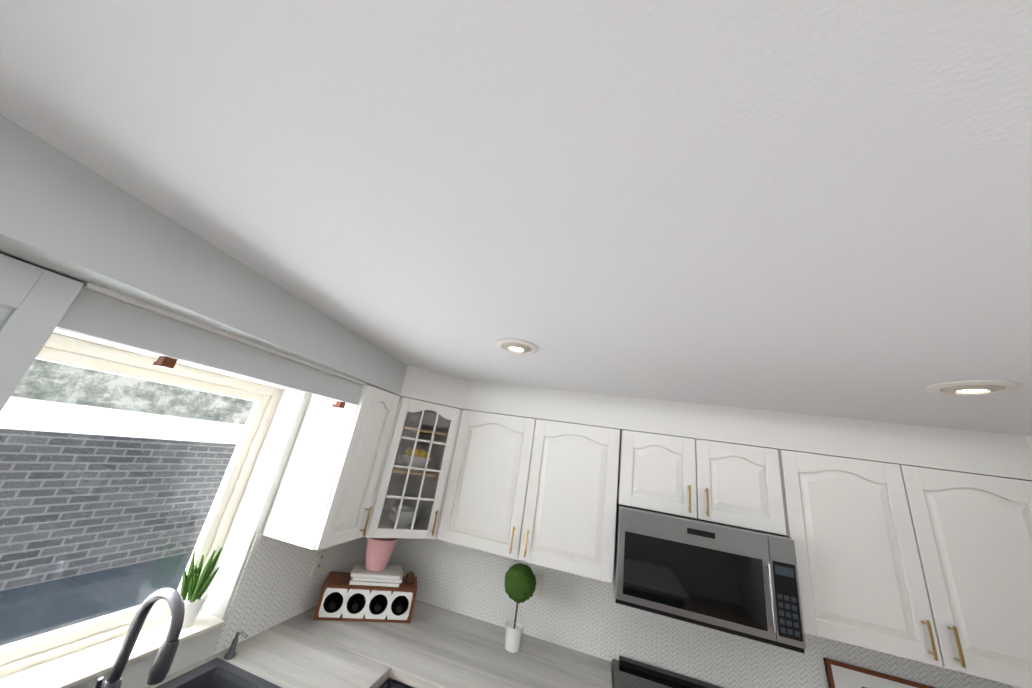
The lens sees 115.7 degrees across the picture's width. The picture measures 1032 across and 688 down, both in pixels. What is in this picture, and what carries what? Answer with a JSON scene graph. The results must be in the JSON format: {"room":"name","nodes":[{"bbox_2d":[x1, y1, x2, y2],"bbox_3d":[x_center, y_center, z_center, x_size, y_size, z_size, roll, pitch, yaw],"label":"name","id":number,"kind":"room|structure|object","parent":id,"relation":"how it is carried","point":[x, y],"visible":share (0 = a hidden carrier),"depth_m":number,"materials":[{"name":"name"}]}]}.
{"room":"kitchen","nodes":[
{"label":"kitchen","id":0,"kind":"room"},
{"bbox_2d":[53,328,311,687],"bbox_3d":[-1.851,0.312,-0.465,0.190,2.280,6.200,3,-19,16],"label":"window casing","id":1,"kind":"structure","parent":0,"point":[251,515],"depth_m":1.50,"materials":[{"name":"white paint"}]},
{"bbox_2d":[0,253,83,411],"bbox_3d":[-1.326,0.043,0.271,0.366,0.762,0.920,3,-19,16],"label":"upper cabinet","id":2,"kind":"object","parent":1,"relation":"attached to","point":[35,302],"visible":0.98,"depth_m":0.69,"materials":[{"name":"white paint"}]},
{"bbox_2d":[0,611,224,687],"bbox_3d":[-1.436,1.031,1.003,0.170,0.018,0.898,3,-19,16],"label":"window sill","id":3,"kind":"structure","parent":1,"relation":"attached to","point":[80,667],"depth_m":1.08,"materials":[{"name":"white paint"}]},
{"bbox_2d":[167,548,221,628],"bbox_3d":[-1.340,1.011,1.365,0.106,0.280,0.112,3,-19,16],"label":"planter","id":4,"kind":"object","parent":3,"relation":"on","point":[193,594],"visible":0.88,"depth_m":1.35,"materials":[{"name":"white ceramic"}]},
{"bbox_2d":[0,333,282,677],"bbox_3d":[-1.474,0.560,1.194,0.065,1.010,0.900,3,-19,16],"label":"window","id":5,"kind":"structure","parent":1,"relation":"in","point":[25,654],"depth_m":1.22,"materials":[{"name":"white plastic"}]},
{"bbox_2d":[213,532,366,654],"bbox_3d":[-1.126,1.261,1.868,0.007,0.455,0.946,3,-19,16],"label":"backsplash","id":6,"kind":"structure","parent":1,"relation":"attached to","point":[278,583],"depth_m":1.62,"materials":[{"name":"tile"}]},
{"bbox_2d":[311,550,327,575],"bbox_3d":[-1.123,1.250,1.851,0.008,0.115,0.070,3,-19,16],"label":"electrical outlet plate","id":7,"kind":"object","parent":6,"relation":"attached to","point":[319,563],"visible":1,"depth_m":1.85,"materials":[{"name":"white plastic"}]},
{"bbox_2d":[262,385,399,549],"bbox_3d":[-0.933,0.608,1.740,0.366,0.762,0.303,3,-19,16],"label":"upper cabinet","id":8,"kind":"object","parent":1,"relation":"attached to","point":[325,492],"visible":0.94,"depth_m":1.61,"materials":[{"name":"white paint"}]},
{"bbox_2d":[362,396,462,538],"bbox_3d":[-0.699,0.777,2.124,0.620,0.762,0.621,3,-19,16],"label":"upper cabinet","id":9,"kind":"object","parent":1,"relation":"attached to","point":[432,429],"visible":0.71,"depth_m":1.98,"materials":[{"name":"white paint"}]},
{"bbox_2d":[388,506,418,527],"bbox_3d":[-0.704,1.072,2.006,0.180,0.096,0.180,3,-19,16],"label":"bowl","id":10,"kind":"object","parent":9,"relation":"in","point":[404,517],"depth_m":1.95,"materials":[{"name":"white ceramic"}]},
{"bbox_2d":[400,448,432,470],"bbox_3d":[-0.652,0.749,2.117,0.220,0.136,0.220,3,-19,16],"label":"bowl","id":11,"kind":"object","parent":9,"relation":"in","point":[415,460],"depth_m":2.06,"materials":[{"name":"white ceramic"}]},
{"bbox_2d":[0,0,1031,435],"bbox_3d":[0.284,-0.633,-0.589,4.460,0.050,6.350,3,-19,16],"label":"ceiling","id":12,"kind":"structure","parent":0,"point":[810,206],"depth_m":0.51,"materials":[{"name":"white paint"}]},
{"bbox_2d":[0,114,1031,480],"bbox_3d":[0.307,-0.526,-0.664,3.960,0.190,6.100,3,-19,16],"label":"soffit ceiling","id":13,"kind":"structure","parent":12,"relation":"attached to","point":[64,214],"depth_m":1.15,"materials":[{"name":"grey paint"}]},
{"bbox_2d":[82,283,366,384],"bbox_3d":[-0.913,0.029,1.232,0.038,0.022,1.006,3,-19,16],"label":"trim","id":14,"kind":"structure","parent":13,"relation":"attached to","point":[121,297],"depth_m":0.99,"materials":[{"name":"white paint"}]},
{"bbox_2d":[56,288,362,404],"bbox_3d":[-0.931,0.087,1.214,0.020,0.102,1.006,3,-19,16],"label":"window valance","id":15,"kind":"object","parent":14,"relation":"attached to","point":[96,315],"visible":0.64,"depth_m":0.97,"materials":[{"name":"grey paint"}]},
{"bbox_2d":[153,356,177,368],"bbox_3d":[-1.043,0.053,0.960,0.053,0.029,0.030,3,-19,16],"label":"hook","id":16,"kind":"object","parent":15,"relation":"attached to","point":[165,361],"depth_m":0.95,"materials":[{"name":"brown wood"}]},
{"bbox_2d":[332,401,344,407],"bbox_3d":[-0.874,0.297,1.593,0.053,0.029,0.030,3,-19,16],"label":"hook","id":17,"kind":"object","parent":15,"relation":"attached to","point":[339,404],"depth_m":1.58,"materials":[{"name":"brown wood"}]},
{"bbox_2d":[495,338,537,353],"bbox_3d":[0.002,0.017,1.340,0.180,0.016,0.180,3,-19,16],"label":"recessed light","id":18,"kind":"object","parent":12,"relation":"in","point":[515,346],"visible":1,"depth_m":1.31,"materials":[{"name":"white"}]},
{"bbox_2d":[926,380,1021,394],"bbox_3d":[1.454,0.146,1.035,0.180,0.016,0.180,3,-19,16],"label":"recessed light","id":19,"kind":"object","parent":12,"relation":"in","point":[973,387],"visible":1,"depth_m":1.01,"materials":[{"name":"white"}]},
{"bbox_3d":[-0.066,1.547,-1.334,4.460,0.050,6.350,3,-19,16],"label":"floor","id":20,"kind":"structure","parent":0,"visible":0},
{"bbox_2d":[379,678,388,687],"bbox_3d":[-1.062,1.683,0.920,0.702,0.838,2.346,3,-19,16],"label":"base cabinet","id":21,"kind":"object","parent":20,"relation":"on","point":[384,684],"visible":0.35,"depth_m":1.44,"materials":[{"name":"blue paint"}]},
{"bbox_2d":[387,678,413,687],"bbox_3d":[-0.100,2.023,1.462,0.984,0.838,0.662,3,-19,16],"label":"base cabinet","id":22,"kind":"object","parent":20,"relation":"on","point":[392,683],"visible":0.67,"depth_m":1.45,"materials":[{"name":"blue paint"}]},
{"bbox_2d":[612,656,721,687],"bbox_3d":[0.734,1.994,1.183,0.760,0.903,0.733,3,-19,16],"label":"range","id":23,"kind":"object","parent":20,"relation":"on","point":[629,673],"visible":0.96,"depth_m":1.63,"materials":[{"name":"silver metal"}]},
{"bbox_3d":[-0.671,1.179,-0.737,2.316,0.838,0.922,3,-19,16],"label":"base cabinet","id":24,"kind":"object","parent":20,"relation":"on","visible":0},
{"bbox_2d":[144,606,451,687],"bbox_3d":[-1.121,1.102,0.625,0.690,0.040,3.318,3,-19,16],"label":"countertop","id":25,"kind":"structure","parent":24,"relation":"on","point":[283,655],"depth_m":1.44,"materials":[{"name":"laminate"}]},
{"bbox_2d":[95,588,184,687],"bbox_3d":[-1.200,0.995,1.021,0.231,0.371,0.103,3,-19,16],"label":"pull-down faucet","id":26,"kind":"object","parent":25,"relation":"on","point":[166,653],"visible":1,"depth_m":1.04,"materials":[{"name":"grey metal"}]},
{"bbox_2d":[155,657,281,687],"bbox_3d":[-1.089,1.267,0.864,0.550,0.203,0.820,3,-19,16],"label":"double-bowl sink","id":27,"kind":"object","parent":25,"relation":"in","point":[217,672],"visible":1,"depth_m":1.26,"materials":[{"name":"grey stone"}]},
{"bbox_2d":[224,632,247,659],"bbox_3d":[-1.185,1.277,1.377,0.071,0.092,0.039,3,-19,16],"label":"soap dispenser","id":28,"kind":"object","parent":25,"relation":"on","point":[230,654],"visible":0.98,"depth_m":1.37,"materials":[{"name":"grey metal"}]},
{"bbox_2d":[292,599,437,658],"bbox_3d":[-0.812,1.566,1.839,0.480,0.040,0.647,3,-19,16],"label":"countertop","id":29,"kind":"structure","parent":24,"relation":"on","point":[369,638],"depth_m":1.68,"materials":[{"name":"laminate"}]},
{"bbox_2d":[313,571,416,622],"bbox_3d":[-0.848,1.464,1.874,0.505,0.161,0.204,14,-19,-13],"label":"wine rack","id":30,"kind":"object","parent":29,"relation":"on","point":[341,598],"visible":0.96,"depth_m":1.81,"materials":[{"name":"white wood"}]},
{"bbox_2d":[349,563,402,586],"bbox_3d":[-0.820,1.367,1.921,0.285,0.056,0.175,14,-19,-13],"label":"books","id":31,"kind":"object","parent":30,"relation":"on","point":[387,576],"visible":1,"depth_m":1.86,"materials":[{"name":"white paper"}]},
{"bbox_2d":[365,538,397,571],"bbox_3d":[-0.823,1.254,1.950,0.180,0.170,0.180,3,-19,16],"label":"vase","id":32,"kind":"object","parent":31,"relation":"on","point":[379,551],"visible":0.9,"depth_m":1.89,"materials":[{"name":"pink ceramic"}]},
{"bbox_2d":[405,571,414,583],"bbox_3d":[-0.640,1.408,1.956,0.056,0.054,0.056,3,-19,16],"label":"jar","id":33,"kind":"object","parent":30,"relation":"on","point":[409,577],"visible":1,"depth_m":1.94,"materials":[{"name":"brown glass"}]},
{"bbox_2d":[396,611,612,687],"bbox_3d":[-0.012,1.615,1.607,0.948,0.040,0.647,3,-19,16],"label":"countertop","id":34,"kind":"structure","parent":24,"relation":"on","point":[430,646],"depth_m":1.62,"materials":[{"name":"laminate"}]},
{"bbox_2d":[505,563,535,652],"bbox_3d":[0.008,1.450,1.802,0.183,0.398,0.181,3,-19,16],"label":"topiary plant","id":35,"kind":"object","parent":34,"relation":"on","point":[520,582],"visible":1,"depth_m":1.77,"materials":[{"name":"green plant"}]},
{"bbox_3d":[0.855,1.532,1.832,4.460,2.280,0.120,3,-19,16],"label":"wall","id":36,"kind":"structure","parent":0,"visible":0},
{"bbox_2d":[437,410,619,583],"bbox_3d":[0.102,0.868,2.013,0.994,0.762,0.372,3,-19,16],"label":"upper cabinet","id":37,"kind":"object","parent":36,"relation":"attached to","point":[538,491],"visible":1,"depth_m":1.86,"materials":[{"name":"white paint"}]},
{"bbox_2d":[617,430,786,534],"bbox_3d":[0.977,0.748,1.825,0.758,0.395,0.372,3,-19,16],"label":"upper cabinet","id":38,"kind":"object","parent":36,"relation":"attached to","point":[738,485],"visible":1,"depth_m":1.68,"materials":[{"name":"white paint"}]},
{"bbox_2d":[613,502,805,653],"bbox_3d":[0.907,1.121,1.661,0.752,0.421,0.444,3,-19,16],"label":"over-the-range microwave","id":39,"kind":"object","parent":38,"relation":"attached to","point":[738,581],"visible":1,"depth_m":1.49,"materials":[{"name":"silver metal"}]},
{"bbox_2d":[387,538,1020,687],"bbox_3d":[0.883,1.543,1.749,3.958,0.455,0.007,3,-19,16],"label":"backsplash","id":40,"kind":"structure","parent":36,"relation":"attached to","point":[585,615],"depth_m":1.80,"materials":[{"name":"tile"}]},
{"bbox_2d":[533,573,544,597],"bbox_3d":[0.133,1.466,1.972,0.070,0.115,0.006,3,-19,16],"label":"outlet","id":41,"kind":"object","parent":40,"relation":"attached to","point":[538,591],"visible":0.79,"depth_m":1.97,"materials":[{"name":"white plastic"}]},
{"bbox_2d":[823,657,935,687],"bbox_3d":[1.729,1.661,1.429,0.545,0.285,0.064,3,-19,16],"label":"picture frame","id":42,"kind":"object","parent":40,"relation":"attached to","point":[841,674],"visible":1,"depth_m":1.51,"materials":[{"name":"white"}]},
{"bbox_2d":[778,449,1031,687],"bbox_3d":[1.773,0.970,1.527,0.943,0.762,0.372,3,-19,16],"label":"upper cabinet","id":43,"kind":"object","parent":36,"relation":"attached to","point":[928,566],"visible":0.94,"depth_m":1.39,"materials":[{"name":"white paint"}]},
{"label":"outside","id":44,"kind":"structure","parent":0,"visible":0},
{"bbox_2d":[0,552,192,645],"bbox_3d":[-5.032,2.415,1.895,6.720,0.100,16.000,3,-19,16],"label":"ground","id":45,"kind":"structure","parent":44,"point":[42,600],"depth_m":3.85,"materials":[{"name":"grey"}]},
{"bbox_2d":[0,397,244,590],"bbox_3d":[-6.775,0.602,0.850,0.450,2.100,22.000,3,-19,16],"label":"brick wall","id":46,"kind":"structure","parent":45,"relation":"on","point":[141,491],"depth_m":4.41,"materials":[{"name":"grey brick"}]},
{"bbox_2d":[11,359,254,424],"bbox_3d":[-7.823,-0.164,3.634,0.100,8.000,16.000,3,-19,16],"label":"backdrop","id":47,"kind":"structure","parent":44,"point":[176,399],"depth_m":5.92,"materials":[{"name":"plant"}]}
]}

